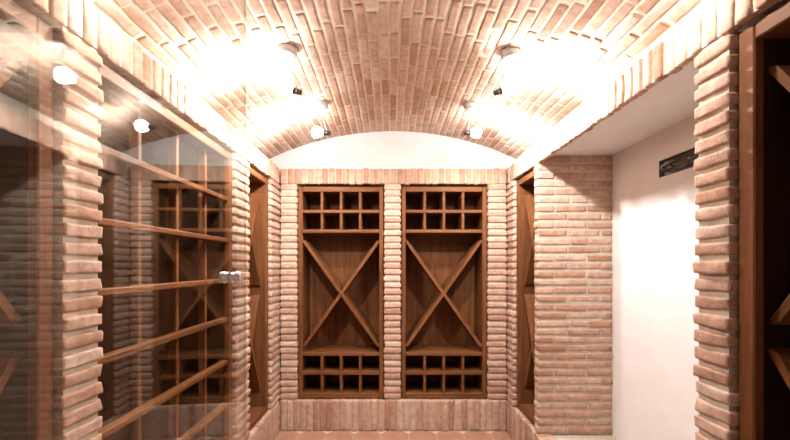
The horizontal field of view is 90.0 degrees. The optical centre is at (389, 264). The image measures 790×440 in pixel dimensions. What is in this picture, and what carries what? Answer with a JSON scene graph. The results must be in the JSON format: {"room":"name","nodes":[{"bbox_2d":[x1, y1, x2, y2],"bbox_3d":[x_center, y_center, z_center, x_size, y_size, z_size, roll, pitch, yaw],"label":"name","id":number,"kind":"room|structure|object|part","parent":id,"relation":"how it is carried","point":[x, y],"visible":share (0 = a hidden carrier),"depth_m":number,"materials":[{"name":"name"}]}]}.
{"room":"wine cellar","nodes":[
{"label":"wine cellar","id":0,"kind":"room"},
{"bbox_2d":[52,27,280,439],"bbox_3d":[-1.123,0.228,1.217,0.413,1.823,4.446,0,0,0],"label":"wall","id":1,"kind":"structure","parent":0,"point":[77,95],"depth_m":1.21,"materials":[{"name":"brick"}]},
{"bbox_2d":[13,0,279,183],"bbox_3d":[-0.991,-0.747,1.160,0.147,0.142,4.320,0,0,0],"label":"brick beam","id":2,"kind":"structure","parent":1,"relation":"attached to","point":[125,57],"depth_m":1.49,"materials":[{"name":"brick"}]},
{"bbox_2d":[247,401,279,439],"bbox_3d":[-1.200,1.266,1.160,0.568,0.275,4.320,0,0,0],"label":"baseboard","id":3,"kind":"structure","parent":1,"relation":"attached to","point":[267,427],"depth_m":3.01,"materials":[{"name":"brick"}]},
{"bbox_2d":[0,0,52,439],"bbox_3d":[-1.123,0.232,0.810,0.345,1.803,0.612,0,0,0],"label":"glass panel","id":4,"kind":"object","parent":3,"relation":"on","point":[26,41],"visible":1,"depth_m":1.07,"materials":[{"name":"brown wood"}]},
{"bbox_3d":[-1.141,0.597,0.810,0.284,0.923,0.024,0,-35,0],"label":"cross panel","id":5,"kind":"part","parent":4,"relation":"part of","materials":[{"name":"brown wood"}]},
{"bbox_3d":[-1.141,-0.193,0.810,0.284,0.913,0.024,0,-36,0],"label":"cross panel","id":6,"kind":"part","parent":4,"relation":"part of","materials":[{"name":"brown wood"}]},
{"bbox_3d":[-1.139,-0.193,0.810,0.288,0.913,0.024,0,36,0],"label":"cross panel","id":7,"kind":"part","parent":4,"relation":"part of","materials":[{"name":"brown wood"}]},
{"bbox_3d":[-1.137,-0.637,0.810,0.315,0.016,0.520,0,0,0],"label":"panel","id":8,"kind":"part","parent":4,"relation":"part of","materials":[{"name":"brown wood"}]},
{"bbox_3d":[-1.137,0.233,1.079,0.315,1.797,0.018,0,0,0],"label":"panel","id":9,"kind":"part","parent":4,"relation":"part of","materials":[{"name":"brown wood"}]},
{"bbox_3d":[-0.966,-0.647,0.810,0.029,0.045,0.512,0,0,0],"label":"frame rail","id":10,"kind":"part","parent":4,"relation":"part of","materials":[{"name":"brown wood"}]},
{"bbox_2d":[98,64,231,439],"bbox_3d":[-1.123,0.232,1.829,0.345,1.803,1.106,0,0,0],"label":"glass door","id":11,"kind":"structure","parent":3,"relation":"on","point":[165,188],"depth_m":1.98,"materials":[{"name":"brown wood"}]},
{"bbox_3d":[-1.289,0.232,1.812,0.012,1.721,1.057,0,0,0],"label":"panel","id":12,"kind":"part","parent":11,"relation":"part of","materials":[{"name":"clear glass"}]},
{"bbox_3d":[-0.977,0.092,1.812,0.038,0.025,1.049,0,0,0],"label":"shelf rail","id":13,"kind":"part","parent":11,"relation":"part of","materials":[{"name":"brown wood"}]},
{"bbox_3d":[-1.137,-0.637,1.812,0.315,0.016,1.057,0,0,0],"label":"panel","id":14,"kind":"part","parent":11,"relation":"part of","materials":[{"name":"clear glass"}]},
{"bbox_3d":[-0.977,-0.390,1.812,0.038,0.025,1.049,0,0,0],"label":"shelf rail","id":15,"kind":"part","parent":11,"relation":"part of","materials":[{"name":"brown wood"}]},
{"bbox_3d":[-0.977,-0.145,1.812,0.038,0.025,1.049,0,0,0],"label":"shelf rail","id":16,"kind":"part","parent":11,"relation":"part of","materials":[{"name":"brown wood"}]},
{"bbox_3d":[-0.977,0.321,1.812,0.038,0.025,1.049,0,0,0],"label":"shelf rail","id":17,"kind":"part","parent":11,"relation":"part of","materials":[{"name":"brown wood"}]},
{"bbox_3d":[-0.977,0.572,1.812,0.038,0.025,1.049,0,0,0],"label":"shelf rail","id":18,"kind":"part","parent":11,"relation":"part of","materials":[{"name":"brown wood"}]},
{"bbox_3d":[-0.966,-0.647,1.812,0.029,0.045,1.049,0,0,0],"label":"frame rail","id":19,"kind":"part","parent":11,"relation":"part of","materials":[{"name":"brown wood"}]},
{"bbox_3d":[-1.137,0.233,2.350,0.315,1.797,0.018,0,0,0],"label":"panel","id":20,"kind":"part","parent":11,"relation":"part of","materials":[{"name":"clear glass"}]},
{"bbox_3d":[-0.977,0.825,1.812,0.038,0.025,1.049,0,0,0],"label":"shelf rail","id":21,"kind":"part","parent":11,"relation":"part of","materials":[{"name":"brown wood"}]},
{"bbox_2d":[248,167,267,430],"bbox_3d":[-1.123,0.232,2.849,0.345,1.803,0.475,0,0,0],"label":"wine rack","id":22,"kind":"object","parent":3,"relation":"on","point":[258,194],"visible":0.28,"depth_m":3.04,"materials":[{"name":"brown wood"}]},
{"bbox_3d":[-1.141,0.597,2.849,0.284,0.864,0.024,0,-27,0],"label":"cross panel","id":23,"kind":"part","parent":22,"relation":"part of","materials":[{"name":"brown wood"}]},
{"bbox_3d":[-1.141,-0.193,2.849,0.284,0.853,0.024,0,-28,0],"label":"cross panel","id":24,"kind":"part","parent":22,"relation":"part of","materials":[{"name":"brown wood"}]},
{"bbox_3d":[-1.137,-0.637,2.849,0.315,0.016,0.383,0,0,0],"label":"panel","id":25,"kind":"part","parent":22,"relation":"part of","materials":[{"name":"brown wood"}]},
{"bbox_3d":[-1.139,0.597,2.849,0.288,0.864,0.024,0,27,0],"label":"cross panel","id":26,"kind":"part","parent":22,"relation":"part of","materials":[{"name":"brown wood"}]},
{"bbox_3d":[-1.139,-0.193,2.849,0.288,0.853,0.024,0,28,0],"label":"cross panel","id":27,"kind":"part","parent":22,"relation":"part of","materials":[{"name":"brown wood"}]},
{"bbox_3d":[-1.137,1.100,2.849,0.315,0.016,0.383,0,0,0],"label":"panel","id":28,"kind":"part","parent":22,"relation":"part of","materials":[{"name":"brown wood"}]},
{"bbox_3d":[-1.137,0.233,3.049,0.315,1.797,0.018,0,0,0],"label":"panel","id":29,"kind":"part","parent":22,"relation":"part of","materials":[{"name":"brown wood"}]},
{"bbox_3d":[-0.966,1.111,2.849,0.029,0.045,0.375,0,0,0],"label":"frame rail","id":30,"kind":"part","parent":22,"relation":"part of","materials":[{"name":"brown wood"}]},
{"bbox_3d":[-0.966,-0.647,2.849,0.029,0.045,0.375,0,0,0],"label":"frame rail","id":31,"kind":"part","parent":22,"relation":"part of","materials":[{"name":"brown wood"}]},
{"bbox_2d":[219,271,242,282],"bbox_3d":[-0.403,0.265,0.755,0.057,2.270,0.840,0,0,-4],"label":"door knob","id":32,"kind":"structure","parent":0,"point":[224,277],"depth_m":1.04,"materials":[{"name":"silver metal"}]},
{"bbox_3d":[-0.440,0.033,1.052,0.025,0.032,0.032,0,0,-3],"label":"knob","id":33,"kind":"part","parent":32,"relation":"part of","materials":[{"name":"silver metal"}]},
{"bbox_3d":[-0.408,0.033,1.054,0.025,0.032,0.032,0,0,-3],"label":"knob","id":34,"kind":"part","parent":32,"relation":"part of","materials":[{"name":"silver metal"}]},
{"bbox_2d":[270,131,515,169],"bbox_3d":[0.022,-0.978,3.390,2.116,0.372,0.060,0,0,0],"label":"wall","id":35,"kind":"structure","parent":0,"point":[384,149],"depth_m":3.36,"materials":[{"name":"white paint"}]},
{"bbox_2d":[280,184,506,399],"bbox_3d":[0.030,0.228,3.520,1.920,1.823,0.411,0,0,0],"label":"wall","id":36,"kind":"structure","parent":0,"point":[496,193],"depth_m":3.32,"materials":[{"name":"brick"}]},
{"bbox_2d":[280,386,506,431],"bbox_3d":[0.031,1.266,3.537,1.910,0.271,0.446,0,0,0],"label":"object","id":37,"kind":"structure","parent":36,"relation":"attached to","point":[354,415],"depth_m":3.32,"materials":[{"name":"brick"}]},
{"bbox_2d":[298,187,383,398],"bbox_3d":[-0.416,0.234,3.518,0.722,1.797,0.345,0,0,0],"label":"wine rack","id":38,"kind":"object","parent":37,"relation":"on","point":[341,229],"visible":1,"depth_m":3.57,"materials":[{"name":"brown wood"}]},
{"bbox_3d":[-0.754,0.235,3.534,0.018,1.791,0.315,0,0,0],"label":"panel","id":39,"kind":"part","parent":38,"relation":"part of","materials":[{"name":"brown wood"}]},
{"bbox_2d":[303,362,378,374],"bbox_3d":[-0.416,0.919,3.515,0.650,0.028,0.327,0,0,0],"label":"shelf","id":40,"kind":"object","parent":38,"relation":"attached to","point":[311,368],"depth_m":3.42,"materials":[{"name":"brown wood"}]},
{"bbox_2d":[303,345,378,355],"bbox_3d":[-0.416,0.758,3.515,0.650,0.028,0.327,0,0,0],"label":"shelf","id":41,"kind":"object","parent":38,"relation":"attached to","point":[309,350],"depth_m":3.44,"materials":[{"name":"brown wood"}]},
{"bbox_2d":[303,229,378,235],"bbox_3d":[-0.416,-0.287,3.515,0.650,0.029,0.327,0,0,0],"label":"shelf","id":42,"kind":"object","parent":38,"relation":"attached to","point":[306,232],"depth_m":3.35,"materials":[{"name":"brown wood"}]},
{"bbox_2d":[303,210,378,217],"bbox_3d":[-0.416,-0.456,3.515,0.650,0.027,0.327,0,0,0],"label":"shelf","id":43,"kind":"object","parent":38,"relation":"attached to","point":[306,213],"depth_m":3.39,"materials":[{"name":"brown wood"}]},
{"bbox_3d":[-0.416,1.110,3.361,0.650,0.046,0.029,0,0,0],"label":"frame rail","id":44,"kind":"part","parent":38,"relation":"part of","materials":[{"name":"brown wood"}]},
{"bbox_3d":[-0.416,-0.642,3.361,0.650,0.043,0.029,0,0,0],"label":"frame rail","id":45,"kind":"part","parent":38,"relation":"part of","materials":[{"name":"brown wood"}]},
{"bbox_3d":[-0.416,0.242,3.523,0.026,1.159,0.311,35,0,0],"label":"cross panel","id":46,"kind":"part","parent":38,"relation":"part of","materials":[{"name":"brown wood"}]},
{"bbox_3d":[-0.416,0.242,3.521,0.026,1.159,0.317,-35,0,0],"label":"cross panel","id":47,"kind":"part","parent":38,"relation":"part of","materials":[{"name":"brown wood"}]},
{"bbox_3d":[-0.416,-0.633,3.534,0.658,0.016,0.315,0,0,0],"label":"panel","id":48,"kind":"part","parent":38,"relation":"part of","materials":[{"name":"brown wood"}]},
{"bbox_3d":[-0.416,1.099,3.534,0.658,0.016,0.315,0,0,0],"label":"panel","id":49,"kind":"part","parent":38,"relation":"part of","materials":[{"name":"brown wood"}]},
{"bbox_3d":[-0.416,0.233,3.685,0.658,1.716,0.012,0,0,0],"label":"panel","id":50,"kind":"part","parent":38,"relation":"part of","materials":[{"name":"brown wood"}]},
{"bbox_2d":[401,187,486,398],"bbox_3d":[0.458,0.234,3.518,0.722,1.797,0.345,0,0,0],"label":"wine rack","id":51,"kind":"object","parent":37,"relation":"on","point":[444,229],"visible":1,"depth_m":3.59,"materials":[{"name":"brown wood"}]},
{"bbox_3d":[0.458,0.233,3.685,0.658,1.716,0.012,0,0,0],"label":"panel","id":52,"kind":"part","parent":51,"relation":"part of","materials":[{"name":"brown wood"}]},
{"bbox_3d":[0.458,-0.633,3.534,0.658,0.016,0.315,0,0,0],"label":"panel","id":53,"kind":"part","parent":51,"relation":"part of","materials":[{"name":"brown wood"}]},
{"bbox_2d":[406,362,481,374],"bbox_3d":[0.458,0.919,3.515,0.650,0.028,0.327,0,0,0],"label":"shelf","id":54,"kind":"object","parent":51,"relation":"attached to","point":[412,368],"depth_m":3.42,"materials":[{"name":"brown wood"}]},
{"bbox_2d":[406,345,481,355],"bbox_3d":[0.458,0.758,3.515,0.650,0.028,0.327,0,0,0],"label":"shelf","id":55,"kind":"object","parent":51,"relation":"attached to","point":[411,350],"depth_m":3.44,"materials":[{"name":"brown wood"}]},
{"bbox_2d":[406,229,481,235],"bbox_3d":[0.458,-0.287,3.515,0.650,0.029,0.327,0,0,0],"label":"shelf","id":56,"kind":"object","parent":51,"relation":"attached to","point":[409,232],"depth_m":3.35,"materials":[{"name":"brown wood"}]},
{"bbox_2d":[406,210,481,217],"bbox_3d":[0.458,-0.456,3.515,0.650,0.027,0.327,0,0,0],"label":"shelf","id":57,"kind":"object","parent":51,"relation":"attached to","point":[409,213],"depth_m":3.39,"materials":[{"name":"brown wood"}]},
{"bbox_3d":[0.458,1.110,3.361,0.650,0.046,0.029,0,0,0],"label":"frame rail","id":58,"kind":"part","parent":51,"relation":"part of","materials":[{"name":"brown wood"}]},
{"bbox_3d":[0.458,-0.642,3.361,0.650,0.043,0.029,0,0,0],"label":"frame rail","id":59,"kind":"part","parent":51,"relation":"part of","materials":[{"name":"brown wood"}]},
{"bbox_3d":[0.458,0.242,3.523,0.026,1.159,0.311,35,0,0],"label":"cross panel","id":60,"kind":"part","parent":51,"relation":"part of","materials":[{"name":"brown wood"}]},
{"bbox_3d":[0.458,0.242,3.521,0.026,1.159,0.317,-35,0,0],"label":"cross panel","id":61,"kind":"part","parent":51,"relation":"part of","materials":[{"name":"brown wood"}]},
{"bbox_3d":[0.458,1.099,3.534,0.658,0.016,0.315,0,0,0],"label":"panel","id":62,"kind":"part","parent":51,"relation":"part of","materials":[{"name":"brown wood"}]},
{"bbox_3d":[0.796,0.235,3.534,0.018,1.791,0.315,0,0,0],"label":"panel","id":63,"kind":"part","parent":51,"relation":"part of","materials":[{"name":"brown wood"}]},
{"bbox_2d":[280,168,506,186],"bbox_3d":[0.029,-0.749,3.387,1.907,0.148,0.147,0,0,0],"label":"trim","id":64,"kind":"structure","parent":36,"relation":"attached to","point":[331,176],"depth_m":3.32,"materials":[{"name":"brick"}]},
{"bbox_2d":[274,418,512,439],"bbox_3d":[0.029,1.440,1.360,3.107,0.080,4.920,0,0,0],"label":"floor","id":65,"kind":"structure","parent":0,"point":[282,435],"depth_m":3.24,"materials":[{"name":"tile"}]},
{"bbox_2d":[88,0,712,159],"bbox_3d":[0.022,-0.991,1.180,2.120,0.370,4.362,0,0,0],"label":"ceiling","id":66,"kind":"structure","parent":0,"point":[377,65],"depth_m":1.97,"materials":[{"name":"brick"}]},
{"bbox_2d":[273,43,301,95],"bbox_3d":[-0.517,-0.983,1.985,0.132,0.231,0.134,0,0,0],"label":"ceiling spotlight","id":67,"kind":"object","parent":66,"relation":"attached to","point":[282,52],"visible":0.96,"depth_m":1.98,"materials":[{"name":"grey metal"}]},
{"bbox_3d":[-0.536,-0.903,2.017,0.084,0.079,0.079,12,-3,-12],"label":"bulb","id":68,"kind":"part","parent":67,"relation":"part of","materials":[{"name":"white glass"}]},
{"bbox_3d":[-0.499,-0.966,2.003,0.010,0.155,0.080,0,0,40],"label":"stem","id":69,"kind":"part","parent":67,"relation":"part of","materials":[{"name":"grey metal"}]},
{"bbox_2d":[292,87,301,95],"bbox_3d":[-0.477,-0.890,2.030,0.048,0.035,0.035,12,-3,-12],"label":"socket","id":70,"kind":"object","parent":67,"relation":"attached to","point":[295,90],"depth_m":2.02,"materials":[{"name":"metal"}]},
{"bbox_2d":[311,100,330,137],"bbox_3d":[-0.475,-0.987,2.660,0.128,0.244,0.115,0,0,21],"label":"ceiling spotlight","id":71,"kind":"object","parent":66,"relation":"attached to","point":[319,105],"visible":0.95,"depth_m":2.65,"materials":[{"name":"grey metal"}]},
{"bbox_3d":[-0.488,-0.903,2.683,0.084,0.079,0.079,7,0,3],"label":"bulb","id":72,"kind":"part","parent":71,"relation":"part of","materials":[{"name":"white glass"}]},
{"bbox_2d":[463,101,481,137],"bbox_3d":[0.560,-0.985,2.670,0.129,0.234,0.135,0,0,0],"label":"ceiling spotlight","id":73,"kind":"object","parent":66,"relation":"attached to","point":[469,106],"visible":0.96,"depth_m":2.66,"materials":[{"name":"grey metal"}]},
{"bbox_3d":[0.581,-0.904,2.695,0.084,0.079,0.079,-9,2,-14],"label":"bulb","id":74,"kind":"part","parent":73,"relation":"part of","materials":[{"name":"white glass"}]},
{"bbox_2d":[493,47,523,95],"bbox_3d":[0.607,-0.985,2.009,0.132,0.207,0.162,0,0,0],"label":"ceiling spotlight","id":75,"kind":"object","parent":66,"relation":"attached to","point":[509,55],"visible":0.98,"depth_m":2.00,"materials":[{"name":"grey metal"}]},
{"bbox_2d":[493,87,502,95],"bbox_3d":[0.567,-0.905,2.069,0.048,0.035,0.035,-12,-5,22],"label":"socket","id":76,"kind":"object","parent":75,"relation":"attached to","point":[497,92],"depth_m":2.06,"materials":[{"name":"metal"}]},
{"bbox_3d":[0.589,-0.968,2.028,0.010,0.131,0.103,0,0,-29],"label":"stem","id":77,"kind":"part","parent":75,"relation":"part of","materials":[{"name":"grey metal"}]},
{"bbox_3d":[0.623,-0.918,2.046,0.084,0.079,0.079,-12,-5,22],"label":"bulb","id":78,"kind":"part","parent":75,"relation":"part of","materials":[{"name":"white glass"}]},
{"bbox_2d":[506,32,741,439],"bbox_3d":[1.258,0.202,1.218,0.566,1.874,4.445,0,0,0],"label":"wall","id":79,"kind":"structure","parent":0,"point":[573,379],"depth_m":2.64,"materials":[{"name":"brick"}]},
{"bbox_2d":[507,400,617,439],"bbox_3d":[1.259,1.267,1.159,0.568,0.274,4.323,0,0,0],"label":"baseboard","id":80,"kind":"structure","parent":79,"relation":"attached to","point":[519,427],"depth_m":2.84,"materials":[{"name":"brick"}]},
{"bbox_2d":[517,170,534,424],"bbox_3d":[1.181,0.232,2.936,0.345,1.803,0.434,0,0,0],"label":"wine rack","id":81,"kind":"object","parent":80,"relation":"on","point":[525,185],"visible":0.36,"depth_m":3.10,"materials":[{"name":"brown wood"}]},
{"bbox_3d":[1.024,1.111,2.936,0.029,0.045,0.334,0,0,0],"label":"frame rail","id":82,"kind":"part","parent":81,"relation":"part of","materials":[{"name":"brown wood"}]},
{"bbox_3d":[1.024,-0.647,2.936,0.029,0.045,0.334,0,0,0],"label":"frame rail","id":83,"kind":"part","parent":81,"relation":"part of","materials":[{"name":"brown wood"}]},
{"bbox_3d":[1.196,0.233,3.116,0.315,1.797,0.018,0,0,0],"label":"panel","id":84,"kind":"part","parent":81,"relation":"part of","materials":[{"name":"brown wood"}]},
{"bbox_3d":[1.196,-0.637,2.936,0.315,0.016,0.342,0,0,0],"label":"panel","id":85,"kind":"part","parent":81,"relation":"part of","materials":[{"name":"brown wood"}]},
{"bbox_3d":[1.196,1.100,2.936,0.315,0.016,0.342,0,0,0],"label":"panel","id":86,"kind":"part","parent":81,"relation":"part of","materials":[{"name":"brown wood"}]},
{"bbox_3d":[1.198,0.597,2.936,0.288,0.852,0.024,0,-25,0],"label":"cross panel","id":87,"kind":"part","parent":81,"relation":"part of","materials":[{"name":"brown wood"}]},
{"bbox_3d":[1.198,-0.193,2.936,0.288,0.840,0.024,0,-25,0],"label":"cross panel","id":88,"kind":"part","parent":81,"relation":"part of","materials":[{"name":"brown wood"}]},
{"bbox_3d":[1.200,0.597,2.936,0.284,0.852,0.024,0,25,0],"label":"cross panel","id":89,"kind":"part","parent":81,"relation":"part of","materials":[{"name":"brown wood"}]},
{"bbox_3d":[1.200,-0.193,2.936,0.284,0.840,0.024,0,25,0],"label":"cross panel","id":90,"kind":"part","parent":81,"relation":"part of","materials":[{"name":"brown wood"}]},
{"bbox_2d":[739,1,789,439],"bbox_3d":[1.181,0.232,0.840,0.345,1.803,0.611,0,0,0],"label":"wine rack","id":91,"kind":"object","parent":80,"relation":"on","point":[764,47],"visible":1,"depth_m":1.10,"materials":[{"name":"brown wood"}]},
{"bbox_3d":[1.024,-0.647,0.840,0.029,0.045,0.511,0,0,0],"label":"frame rail","id":92,"kind":"part","parent":91,"relation":"part of","materials":[{"name":"brown wood"}]},
{"bbox_3d":[1.196,0.233,1.108,0.315,1.797,0.018,0,0,0],"label":"panel","id":93,"kind":"part","parent":91,"relation":"part of","materials":[{"name":"brown wood"}]},
{"bbox_3d":[1.196,-0.637,0.840,0.315,0.016,0.519,0,0,0],"label":"panel","id":94,"kind":"part","parent":91,"relation":"part of","materials":[{"name":"brown wood"}]},
{"bbox_3d":[1.198,0.597,0.840,0.288,0.923,0.024,0,-35,0],"label":"cross panel","id":95,"kind":"part","parent":91,"relation":"part of","materials":[{"name":"brown wood"}]},
{"bbox_3d":[1.198,-0.193,0.840,0.288,0.912,0.024,0,-36,0],"label":"cross panel","id":96,"kind":"part","parent":91,"relation":"part of","materials":[{"name":"brown wood"}]},
{"bbox_3d":[1.200,-0.193,0.840,0.284,0.912,0.024,0,36,0],"label":"cross panel","id":97,"kind":"part","parent":91,"relation":"part of","materials":[{"name":"brown wood"}]},
{"bbox_2d":[507,0,789,182],"bbox_3d":[1.048,-0.747,1.160,0.150,0.146,4.320,0,0,0],"label":"brick beam","id":98,"kind":"structure","parent":79,"relation":"attached to","point":[720,18],"depth_m":1.47,"materials":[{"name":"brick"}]},
{"bbox_2d":[611,115,698,439],"bbox_3d":[1.550,0.185,1.925,0.120,1.940,1.529,0,0,0],"label":"wall","id":99,"kind":"structure","parent":0,"point":[654,225],"depth_m":2.23,"materials":[{"name":"paint"}]},
{"bbox_2d":[659,148,698,177],"bbox_3d":[1.502,-0.529,1.995,0.048,0.092,0.388,0,0,0],"label":"vent","id":100,"kind":"object","parent":99,"relation":"attached to","point":[661,174],"depth_m":2.05,"materials":[{"name":"metal"}]},
{"bbox_3d":[1.494,-0.528,2.011,0.034,0.078,0.339,0,0,0],"label":"cable coil","id":101,"kind":"part","parent":100,"relation":"part of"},
{"bbox_3d":[1.523,-0.529,1.995,0.006,0.092,0.388,0,0,0],"label":"plate","id":102,"kind":"part","parent":100,"relation":"part of","materials":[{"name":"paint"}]},
{"bbox_2d":[555,14,768,154],"bbox_3d":[1.313,-0.765,1.931,0.593,0.060,1.539,0,0,0],"label":"ceiling","id":103,"kind":"structure","parent":0,"point":[671,101],"depth_m":1.96,"materials":[{"name":"paint"}]}
]}

